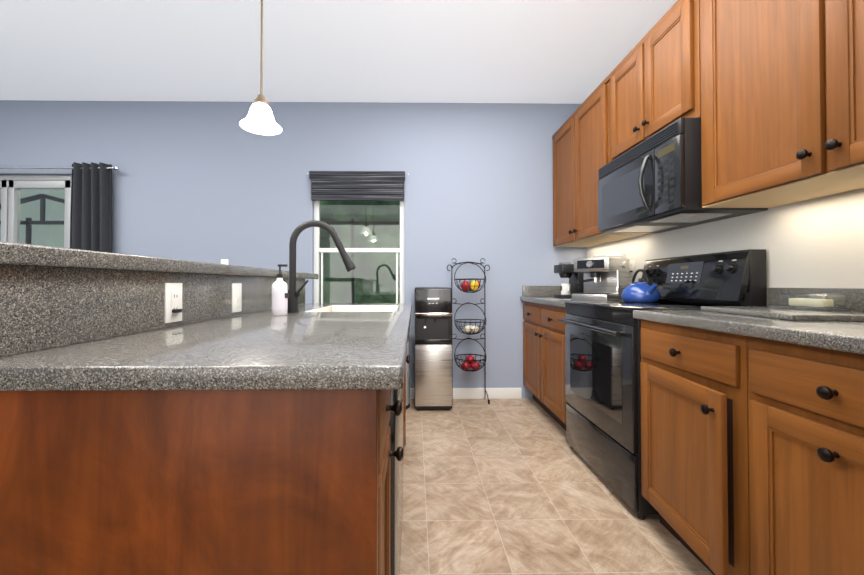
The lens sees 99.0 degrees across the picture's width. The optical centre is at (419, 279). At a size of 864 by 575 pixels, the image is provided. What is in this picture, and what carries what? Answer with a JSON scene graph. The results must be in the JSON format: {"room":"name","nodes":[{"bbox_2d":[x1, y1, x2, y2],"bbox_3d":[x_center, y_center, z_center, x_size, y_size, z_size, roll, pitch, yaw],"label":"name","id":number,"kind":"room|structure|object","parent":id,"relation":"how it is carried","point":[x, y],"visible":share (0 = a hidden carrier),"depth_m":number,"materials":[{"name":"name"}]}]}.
{"room":"kitchen","nodes":[
{"label":"kitchen","id":0,"kind":"room"},
{"bbox_2d":[0,100,586,397],"bbox_3d":[-1.828,-0.271,3.470,7.075,2.745,0.150,0,-1,-1],"label":"wall","id":1,"kind":"structure","parent":0,"point":[207,182],"depth_m":3.41,"materials":[{"name":"blue paint"}]},
{"bbox_2d":[0,175,71,247],"bbox_3d":[-4.075,0.066,3.434,1.780,2.070,0.080,0,-1,-1],"label":"door frame","id":2,"kind":"structure","parent":1,"relation":"attached to","point":[11,186],"depth_m":3.42,"materials":[{"name":"silver metal"}]},
{"bbox_2d":[0,162,119,252],"bbox_3d":[-3.879,0.017,3.301,2.370,2.105,0.125,0,-1,-1],"label":"curtain","id":3,"kind":"object","parent":1,"relation":"attached to","point":[91,211],"visible":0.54,"depth_m":3.29,"materials":[{"name":"black fabric"}]},
{"bbox_2d":[221,259,227,264],"bbox_3d":[-1.792,-0.127,3.388,0.070,0.115,0.008,0,-1,-1],"label":"outlet","id":4,"kind":"object","parent":1,"relation":"attached to","point":[224,261],"visible":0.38,"depth_m":3.39,"materials":[{"name":"white plastic"}]},
{"bbox_2d":[309,171,404,200],"bbox_3d":[-0.568,-0.856,3.385,0.872,0.263,0.057,0,-1,-1],"label":"window shade","id":5,"kind":"object","parent":1,"relation":"attached to","point":[357,185],"visible":0.98,"depth_m":3.37,"materials":[{"name":"black fabric"}]},
{"bbox_2d":[314,201,403,302],"bbox_3d":[-0.565,-0.276,3.450,0.850,1.445,0.120,0,-1,-1],"label":"window","id":6,"kind":"structure","parent":1,"relation":"in","point":[318,250],"depth_m":3.47,"materials":[{"name":"white plastic"}]},
{"bbox_2d":[410,388,521,398],"bbox_3d":[-1.117,1.050,3.379,4.115,0.100,0.012,0,-1,-1],"label":"baseboard","id":7,"kind":"structure","parent":1,"relation":"attached to","point":[492,393],"depth_m":3.39,"materials":[{"name":"white wood"}]},
{"bbox_2d":[520,286,560,297],"bbox_3d":[1.254,0.109,3.414,0.608,0.100,0.020,0,-1,-1],"label":"backsplash","id":8,"kind":"structure","parent":1,"relation":"attached to","point":[527,291],"depth_m":3.40,"materials":[{"name":"grey stone"}]},
{"bbox_2d":[0,0,676,103],"bbox_3d":[-1.791,-1.732,0.395,7.075,0.100,6.336,0,-1,-1],"label":"ceiling","id":9,"kind":"structure","parent":0,"point":[489,51],"depth_m":2.65,"materials":[{"name":"white paint"}]},
{"bbox_2d":[239,0,281,134],"bbox_3d":[-0.724,-1.181,1.693,0.180,0.969,0.180,0,-1,-1],"label":"pendant light","id":10,"kind":"object","parent":9,"relation":"hanging from","point":[259,119],"visible":1,"depth_m":1.69,"materials":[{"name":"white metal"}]},
{"bbox_2d":[400,398,712,574],"bbox_3d":[-1.791,1.113,0.359,7.075,0.100,6.336,0,-1,-1],"label":"floor","id":11,"kind":"structure","parent":0,"point":[508,487],"depth_m":1.75,"materials":[{"name":"tile"}]},
{"bbox_2d":[0,253,411,574],"bbox_3d":[-0.427,0.531,1.497,0.763,1.092,1.871,0,-1,-1],"label":"kitchen island","id":12,"kind":"object","parent":11,"relation":"on","point":[162,416],"depth_m":0.60,"materials":[{"name":"brown wood"}]},
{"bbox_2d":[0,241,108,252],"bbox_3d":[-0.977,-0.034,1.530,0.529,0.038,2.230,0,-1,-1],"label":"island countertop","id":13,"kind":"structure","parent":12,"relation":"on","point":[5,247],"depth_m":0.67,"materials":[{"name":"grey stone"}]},
{"bbox_2d":[272,264,288,315],"bbox_3d":[-0.570,0.042,1.504,0.062,0.207,0.061,0,-1,-1],"label":"soap bottle","id":14,"kind":"object","parent":12,"relation":"on","point":[280,295],"visible":1,"depth_m":1.48,"materials":[{"name":"white plastic"}]},
{"bbox_2d":[287,220,355,312],"bbox_3d":[-0.443,-0.060,1.662,0.301,0.415,0.103,0,-1,-1],"label":"faucet","id":15,"kind":"object","parent":12,"relation":"on","point":[294,293],"visible":0.98,"depth_m":1.64,"materials":[{"name":"black metal"}]},
{"bbox_2d":[406,332,409,408],"bbox_3d":[-0.250,0.763,3.209,0.338,0.670,0.338,0,-1,-1],"label":"trash can","id":16,"kind":"object","parent":11,"relation":"on","point":[408,383],"visible":0.06,"depth_m":3.15,"materials":[{"name":"silver metal"}]},
{"bbox_2d":[415,287,451,410],"bbox_3d":[0.115,0.584,3.221,0.315,1.028,0.339,0,-1,-1],"label":"water cooler","id":17,"kind":"object","parent":11,"relation":"on","point":[433,347],"visible":0.98,"depth_m":3.06,"materials":[{"name":"silver metal"}]},
{"bbox_2d":[447,258,489,403],"bbox_3d":[0.445,0.450,3.245,0.395,1.289,0.301,0,-1,-1],"label":"stand","id":18,"kind":"object","parent":11,"relation":"on","point":[470,361],"visible":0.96,"depth_m":3.23,"materials":[{"name":"black metal"}]},
{"bbox_2d":[523,302,566,429],"bbox_3d":[1.260,0.642,2.917,0.607,0.904,1.001,0,-1,-1],"label":"base cabinet","id":19,"kind":"object","parent":11,"relation":"on","point":[543,334],"depth_m":2.83,"materials":[{"name":"brown wood"}]},
{"bbox_2d":[520,298,622,305],"bbox_3d":[1.250,0.171,2.923,0.628,0.038,1.001,0,-1,-1],"label":"countertop","id":20,"kind":"structure","parent":19,"relation":"on","point":[543,301],"depth_m":2.76,"materials":[{"name":"grey stone"}]},
{"bbox_2d":[554,262,583,297],"bbox_3d":[1.265,0.007,3.044,0.250,0.292,0.185,0,-1,-1],"label":"coffee maker","id":21,"kind":"object","parent":20,"relation":"on","point":[566,270],"visible":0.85,"depth_m":3.00,"materials":[{"name":"black plastic"}]},
{"bbox_2d":[572,253,629,300],"bbox_3d":[1.299,-0.019,2.657,0.391,0.335,0.284,1,-1,-36],"label":"espresso machine","id":22,"kind":"object","parent":20,"relation":"on","point":[607,278],"visible":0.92,"depth_m":2.61,"materials":[{"name":"silver metal"}]},
{"bbox_2d":[557,249,766,519],"bbox_3d":[1.227,0.476,2.033,0.669,1.215,0.761,0,-1,-1],"label":"range","id":23,"kind":"object","parent":11,"relation":"on","point":[603,382],"visible":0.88,"depth_m":1.86,"materials":[{"name":"black metal"}]},
{"bbox_2d":[621,269,660,302],"bbox_3d":[1.305,0.036,2.159,0.200,0.198,0.242,0,-1,-1],"label":"kettle","id":24,"kind":"object","parent":23,"relation":"on","point":[639,291],"visible":0.98,"depth_m":2.11,"materials":[{"name":"blue metal"}]},
{"bbox_2d":[634,318,735,574],"bbox_3d":[1.279,0.623,1.384,0.607,0.904,0.525,0,-1,-1],"label":"base cabinet","id":25,"kind":"object","parent":11,"relation":"on","point":[703,357],"depth_m":1.31,"materials":[{"name":"brown wood"}]},
{"bbox_2d":[640,362,728,574],"bbox_3d":[0.947,0.651,1.383,0.052,0.579,0.481,0,-1,4],"label":"door","id":26,"kind":"structure","parent":25,"relation":"attached to","point":[684,477],"depth_m":1.31,"materials":[{"name":"brown wood"}]},
{"bbox_2d":[732,334,863,574],"bbox_3d":[1.285,0.617,0.872,0.607,0.904,0.500,0,-1,-1],"label":"base cabinet","id":27,"kind":"object","parent":11,"relation":"on","point":[793,391],"depth_m":0.97,"materials":[{"name":"brown wood"}]},
{"bbox_2d":[633,310,863,357],"bbox_3d":[1.271,0.149,1.140,0.628,0.038,1.025,0,-1,-1],"label":"countertop","id":28,"kind":"structure","parent":27,"relation":"on","point":[845,337],"depth_m":1.06,"materials":[{"name":"grey stone"}]},
{"bbox_2d":[701,306,863,320],"bbox_3d":[1.355,0.122,1.361,0.320,0.019,0.460,0,-1,7],"label":"cutting board","id":29,"kind":"object","parent":28,"relation":"on","point":[794,314],"visible":0.88,"depth_m":1.24,"materials":[{"name":"grey stone"}]},
{"bbox_2d":[770,292,855,310],"bbox_3d":[1.464,0.081,1.383,0.110,0.062,0.210,0,-1,-1],"label":"butter dish","id":30,"kind":"object","parent":29,"relation":"on","point":[807,302],"visible":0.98,"depth_m":1.36,"materials":[{"name":"clear glass"}]},
{"bbox_2d":[587,188,863,287],"bbox_3d":[1.672,-0.310,0.343,0.150,2.745,6.186,0,-1,-1],"label":"wall","id":31,"kind":"structure","parent":0,"point":[816,243],"depth_m":1.57,"materials":[{"name":"white paint"}]},
{"bbox_2d":[552,80,651,246],"bbox_3d":[1.399,-0.825,2.937,0.330,1.040,1.000,0,-1,-1],"label":"upper cabinet","id":32,"kind":"object","parent":31,"relation":"attached to","point":[580,145],"depth_m":2.85,"materials":[{"name":"brown wood"}]},
{"bbox_2d":[629,260,634,275],"bbox_3d":[1.559,-0.083,2.716,0.018,0.116,0.076,0,-1,-1],"label":"outlet","id":33,"kind":"object","parent":31,"relation":"attached to","point":[632,266],"visible":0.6,"depth_m":2.71,"materials":[{"name":"white plastic"}]},
{"bbox_2d":[604,0,695,162],"bbox_3d":[1.410,-1.044,2.054,0.330,0.624,0.762,0,-1,-1],"label":"upper cabinet","id":34,"kind":"object","parent":31,"relation":"attached to","point":[653,87],"depth_m":1.96,"materials":[{"name":"brown wood"}]},
{"bbox_2d":[598,118,767,232],"bbox_3d":[1.344,-0.517,2.047,0.462,0.423,0.757,0,-1,-1],"label":"over-the-range microwave","id":35,"kind":"object","parent":34,"relation":"attached to","point":[652,184],"visible":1,"depth_m":1.85,"materials":[{"name":"black metal"}]},
{"bbox_2d":[696,0,863,207],"bbox_3d":[1.421,-0.848,1.153,0.330,1.040,1.023,0,-1,-1],"label":"upper cabinet","id":36,"kind":"object","parent":31,"relation":"attached to","point":[770,93],"depth_m":1.31,"materials":[{"name":"brown wood"}]},
{"bbox_2d":[767,288,863,311],"bbox_3d":[1.564,0.091,2.030,0.020,0.100,2.796,0,-1,-1],"label":"backsplash","id":37,"kind":"structure","parent":31,"relation":"attached to","point":[854,297],"depth_m":1.42,"materials":[{"name":"grey stone"}]},
{"label":"outside","id":38,"kind":"structure","parent":0,"visible":0},
{"bbox_2d":[0,189,399,302],"bbox_3d":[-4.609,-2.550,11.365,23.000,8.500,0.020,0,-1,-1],"label":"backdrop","id":39,"kind":"structure","parent":38,"point":[374,238],"depth_m":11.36,"materials":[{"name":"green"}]},
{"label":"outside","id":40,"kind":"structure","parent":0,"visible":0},
{"bbox_2d":[0,194,399,302],"bbox_3d":[-4.552,-0.407,6.508,15.000,3.094,3.760,0,-1,-1],"label":"cage","id":41,"kind":"object","parent":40,"point":[40,222],"depth_m":8.32,"materials":[{"name":"brown metal"}]}
]}

